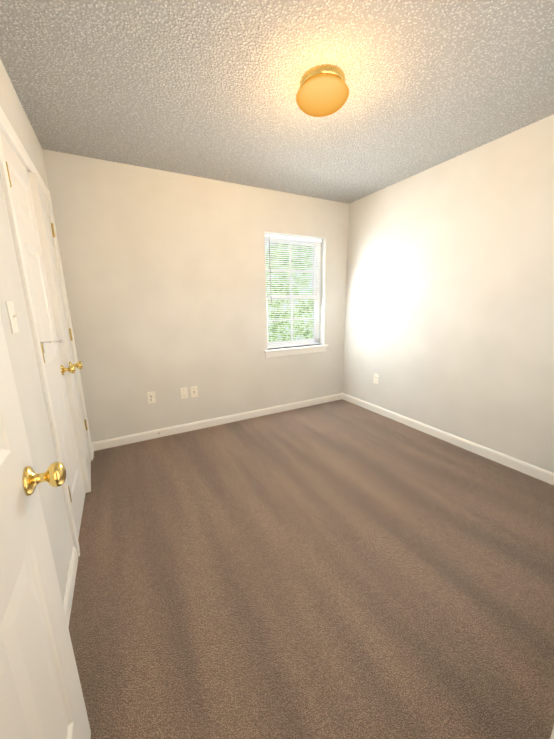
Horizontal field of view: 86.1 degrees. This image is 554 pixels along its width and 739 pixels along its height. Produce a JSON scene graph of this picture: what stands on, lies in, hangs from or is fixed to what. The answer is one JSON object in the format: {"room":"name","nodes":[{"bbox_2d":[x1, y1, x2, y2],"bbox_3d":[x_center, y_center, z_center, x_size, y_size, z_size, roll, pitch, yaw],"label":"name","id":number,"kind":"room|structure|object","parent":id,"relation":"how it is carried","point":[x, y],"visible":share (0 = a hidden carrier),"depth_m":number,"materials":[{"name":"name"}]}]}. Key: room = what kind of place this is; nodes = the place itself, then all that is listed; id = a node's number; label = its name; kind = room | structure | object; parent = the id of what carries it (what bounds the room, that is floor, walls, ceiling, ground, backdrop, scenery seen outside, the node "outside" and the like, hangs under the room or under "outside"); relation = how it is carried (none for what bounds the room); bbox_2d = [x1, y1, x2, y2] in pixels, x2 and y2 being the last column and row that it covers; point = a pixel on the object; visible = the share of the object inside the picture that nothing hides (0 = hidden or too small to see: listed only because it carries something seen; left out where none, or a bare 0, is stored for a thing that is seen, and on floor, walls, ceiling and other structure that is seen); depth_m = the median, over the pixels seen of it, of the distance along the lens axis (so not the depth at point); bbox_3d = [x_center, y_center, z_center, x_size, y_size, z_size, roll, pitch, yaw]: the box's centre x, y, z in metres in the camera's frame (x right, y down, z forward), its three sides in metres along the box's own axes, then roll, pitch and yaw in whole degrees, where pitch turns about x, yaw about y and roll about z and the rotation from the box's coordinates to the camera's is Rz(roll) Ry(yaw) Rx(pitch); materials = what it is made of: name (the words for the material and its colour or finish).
{"room":"empty bedroom","nodes":[
{"label":"empty bedroom","id":0,"kind":"room"},
{"bbox_2d":[0,59,73,600],"bbox_3d":[-1.051,-0.154,1.118,0.120,2.440,3.052,-8,14,-27],"label":"wall","id":1,"kind":"structure","parent":0,"point":[24,362],"depth_m":1.23,"materials":[{"name":"paint"}]},
{"bbox_2d":[5,301,18,333],"bbox_3d":[-0.961,-0.192,1.089,0.022,0.115,0.070,-8,14,-27],"label":"light switch","id":2,"kind":"object","parent":1,"relation":"attached to","point":[12,315],"visible":1,"depth_m":1.07,"materials":[{"name":"white plastic"}]},
{"bbox_2d":[5,161,71,501],"bbox_3d":[-1.109,-0.077,1.397,0.014,1.607,0.021,-8,14,-27],"label":"door hinges","id":3,"kind":"object","parent":1,"relation":"attached to","point":[41,343],"visible":0.42,"depth_m":1.39,"materials":[{"name":"gold metal"}]},
{"bbox_2d":[0,129,85,537],"bbox_3d":[-1.258,-0.062,1.634,0.035,2.020,0.527,-8,14,-27],"label":"closet door","id":4,"kind":"structure","parent":1,"relation":"in","point":[22,197],"depth_m":1.61,"materials":[{"name":"white paint"}]},
{"bbox_2d":[60,364,75,374],"bbox_3d":[-1.305,-0.001,1.857,0.070,0.066,0.066,-8,14,-27],"label":"door knob","id":5,"kind":"object","parent":4,"relation":"attached to","point":[71,369],"depth_m":1.84,"materials":[{"name":"gold metal"}]},
{"bbox_2d":[0,315,90,738],"bbox_3d":[-0.429,0.207,0.360,0.035,2.020,0.762,-8,14,-27],"label":"entry door","id":6,"kind":"structure","parent":1,"relation":"in","point":[41,695],"depth_m":0.61,"materials":[{"name":"white paint"}]},
{"bbox_2d":[23,462,65,495],"bbox_3d":[-0.587,0.250,0.676,0.176,0.066,0.103,-8,14,-27],"label":"door knob","id":7,"kind":"object","parent":6,"relation":"attached to","point":[54,475],"depth_m":0.67,"materials":[{"name":"gold metal"}]},
{"bbox_2d":[0,106,93,556],"bbox_3d":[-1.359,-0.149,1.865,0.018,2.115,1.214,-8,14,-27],"label":"trim","id":8,"kind":"structure","parent":1,"relation":"attached to","point":[9,131],"depth_m":1.40,"materials":[{"name":"white wood"}]},
{"bbox_2d":[40,339,61,352],"bbox_3d":[-1.084,-0.112,1.421,0.095,0.057,0.023,-12,17,-40],"label":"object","id":9,"kind":"object","parent":1,"relation":"attached to","point":[59,341],"visible":0.85,"depth_m":1.41,"materials":[{"name":"silver metal"}]},
{"bbox_2d":[28,172,90,492],"bbox_3d":[-1.491,-0.161,2.095,0.035,2.020,0.527,-9,15,-31],"label":"closet door","id":10,"kind":"structure","parent":1,"relation":"in","point":[49,254],"depth_m":1.94,"materials":[{"name":"white paint"}]},
{"bbox_2d":[69,361,82,368],"bbox_3d":[-1.338,-0.027,1.976,0.070,0.066,0.066,-9,15,-31],"label":"door knob","id":11,"kind":"object","parent":10,"relation":"attached to","point":[78,365],"depth_m":1.97,"materials":[{"name":"gold metal"}]},
{"bbox_2d":[51,223,87,429],"bbox_3d":[-1.610,-0.273,2.314,0.014,1.607,0.020,-9,15,-31],"label":"far closet door hinge","id":12,"kind":"object","parent":1,"relation":"attached to","point":[70,333],"visible":1,"depth_m":2.31,"materials":[{"name":"gold metal"}]},
{"bbox_2d":[63,546,77,627],"bbox_3d":[-0.680,1.102,0.869,0.012,0.085,1.570,-8,14,-27],"label":"baseboard","id":13,"kind":"structure","parent":1,"relation":"attached to","point":[68,595],"depth_m":1.35,"materials":[{"name":"white wood"}]},
{"bbox_2d":[42,149,348,441],"bbox_3d":[-0.758,-0.591,3.052,3.866,2.440,0.170,-8,14,-27],"label":"wall","id":14,"kind":"structure","parent":0,"point":[164,272],"depth_m":2.84,"materials":[{"name":"paint"}]},
{"bbox_2d":[147,391,155,403],"bbox_3d":[-1.220,0.273,2.882,0.070,0.115,0.008,-8,14,-27],"label":"electrical outlet","id":15,"kind":"object","parent":14,"relation":"attached to","point":[151,397],"visible":1,"depth_m":2.88,"materials":[{"name":"white plastic"}]},
{"bbox_2d":[180,387,187,398],"bbox_3d":[-0.945,0.241,3.021,0.070,0.115,0.016,-8,14,-27],"label":"outlet","id":16,"kind":"object","parent":14,"relation":"attached to","point":[184,392],"visible":1,"depth_m":3.02,"materials":[{"name":"white plastic"}]},
{"bbox_2d":[190,386,197,397],"bbox_3d":[-0.859,0.231,3.070,0.070,0.115,0.007,-8,14,-27],"label":"outlet","id":17,"kind":"object","parent":14,"relation":"attached to","point":[193,390],"visible":1,"depth_m":3.07,"materials":[{"name":"white plastic"}]},
{"bbox_2d":[92,393,342,450],"bbox_3d":[-0.395,0.535,3.386,2.946,0.085,0.012,-8,14,-27],"label":"baseboard","id":18,"kind":"structure","parent":14,"relation":"attached to","point":[131,438],"depth_m":3.19,"materials":[{"name":"white wood"}]},
{"bbox_2d":[265,238,319,347],"bbox_3d":[0.168,-0.905,3.547,0.799,1.259,0.064,-8,14,-27],"label":"window","id":19,"kind":"structure","parent":14,"relation":"in","point":[293,342],"depth_m":3.60,"materials":[{"name":"white plastic"}]},
{"bbox_2d":[265,234,321,348],"bbox_3d":[0.195,-0.896,3.496,0.783,1.247,0.026,-8,14,-27],"label":"window blinds","id":20,"kind":"object","parent":19,"relation":"attached to","point":[283,238],"visible":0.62,"depth_m":3.46,"materials":[{"name":"white plastic"}]},
{"bbox_2d":[269,236,271,301],"bbox_3d":[-0.076,-1.103,3.278,0.014,0.698,0.021,-8,14,-27],"label":"blind wand","id":21,"kind":"object","parent":20,"relation":"hanging from","point":[270,267],"visible":1,"depth_m":3.27,"materials":[{"name":"grey plastic"}]},
{"bbox_2d":[265,347,325,357],"bbox_3d":[0.246,-0.213,3.575,0.855,0.062,0.014,-8,14,-27],"label":"apron","id":22,"kind":"object","parent":14,"relation":"attached to","point":[293,352],"visible":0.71,"depth_m":3.55,"materials":[{"name":"white wood"}]},
{"bbox_2d":[264,344,327,352],"bbox_3d":[0.225,-0.263,3.602,0.885,0.024,0.139,-8,14,-27],"label":"window sill","id":23,"kind":"structure","parent":14,"relation":"attached to","point":[295,348],"depth_m":3.55,"materials":[{"name":"white wood"}]},
{"bbox_2d":[0,0,553,203],"bbox_3d":[0.380,-1.418,0.838,4.046,0.100,4.757,-8,14,-27],"label":"ceiling","id":24,"kind":"structure","parent":0,"point":[208,89],"depth_m":1.57,"materials":[{"name":"white paint"}]},
{"bbox_2d":[296,64,348,116],"bbox_3d":[0.242,-1.466,1.589,0.281,0.130,0.281,-8,14,-27],"label":"ceiling light","id":25,"kind":"object","parent":24,"relation":"attached to","point":[323,90],"visible":1,"depth_m":1.51,"materials":[{"name":"orange glass"}]},
{"bbox_2d":[69,399,553,738],"bbox_3d":[0.424,1.060,1.392,4.046,0.100,4.757,-8,14,-27],"label":"floor","id":26,"kind":"structure","parent":0,"point":[341,569],"depth_m":1.38,"materials":[{"name":"carpet"}]},
{"bbox_2d":[343,114,553,472],"bbox_3d":[1.653,-0.514,2.518,0.120,2.440,3.052,-8,14,-27],"label":"wall","id":27,"kind":"structure","parent":0,"point":[449,319],"depth_m":2.49,"materials":[{"name":"paint"}]},
{"bbox_2d":[373,373,378,383],"bbox_3d":[1.163,0.109,3.484,0.008,0.115,0.070,-8,14,-27],"label":"electrical outlet","id":28,"kind":"object","parent":27,"relation":"attached to","point":[376,376],"visible":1,"depth_m":3.48,"materials":[{"name":"white plastic"}]},
{"bbox_2d":[343,393,553,484],"bbox_3d":[1.587,0.631,2.796,0.012,0.085,2.932,-8,14,-27],"label":"baseboard","id":29,"kind":"structure","parent":27,"relation":"attached to","point":[522,466],"depth_m":2.63,"materials":[{"name":"white wood"}]},
{"label":"outside","id":30,"kind":"structure","parent":0,"visible":0},
{"bbox_2d":[265,243,313,341],"bbox_3d":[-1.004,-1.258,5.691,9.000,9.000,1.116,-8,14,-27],"label":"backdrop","id":31,"kind":"structure","parent":30,"point":[283,332],"depth_m":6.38,"materials":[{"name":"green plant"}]}
]}

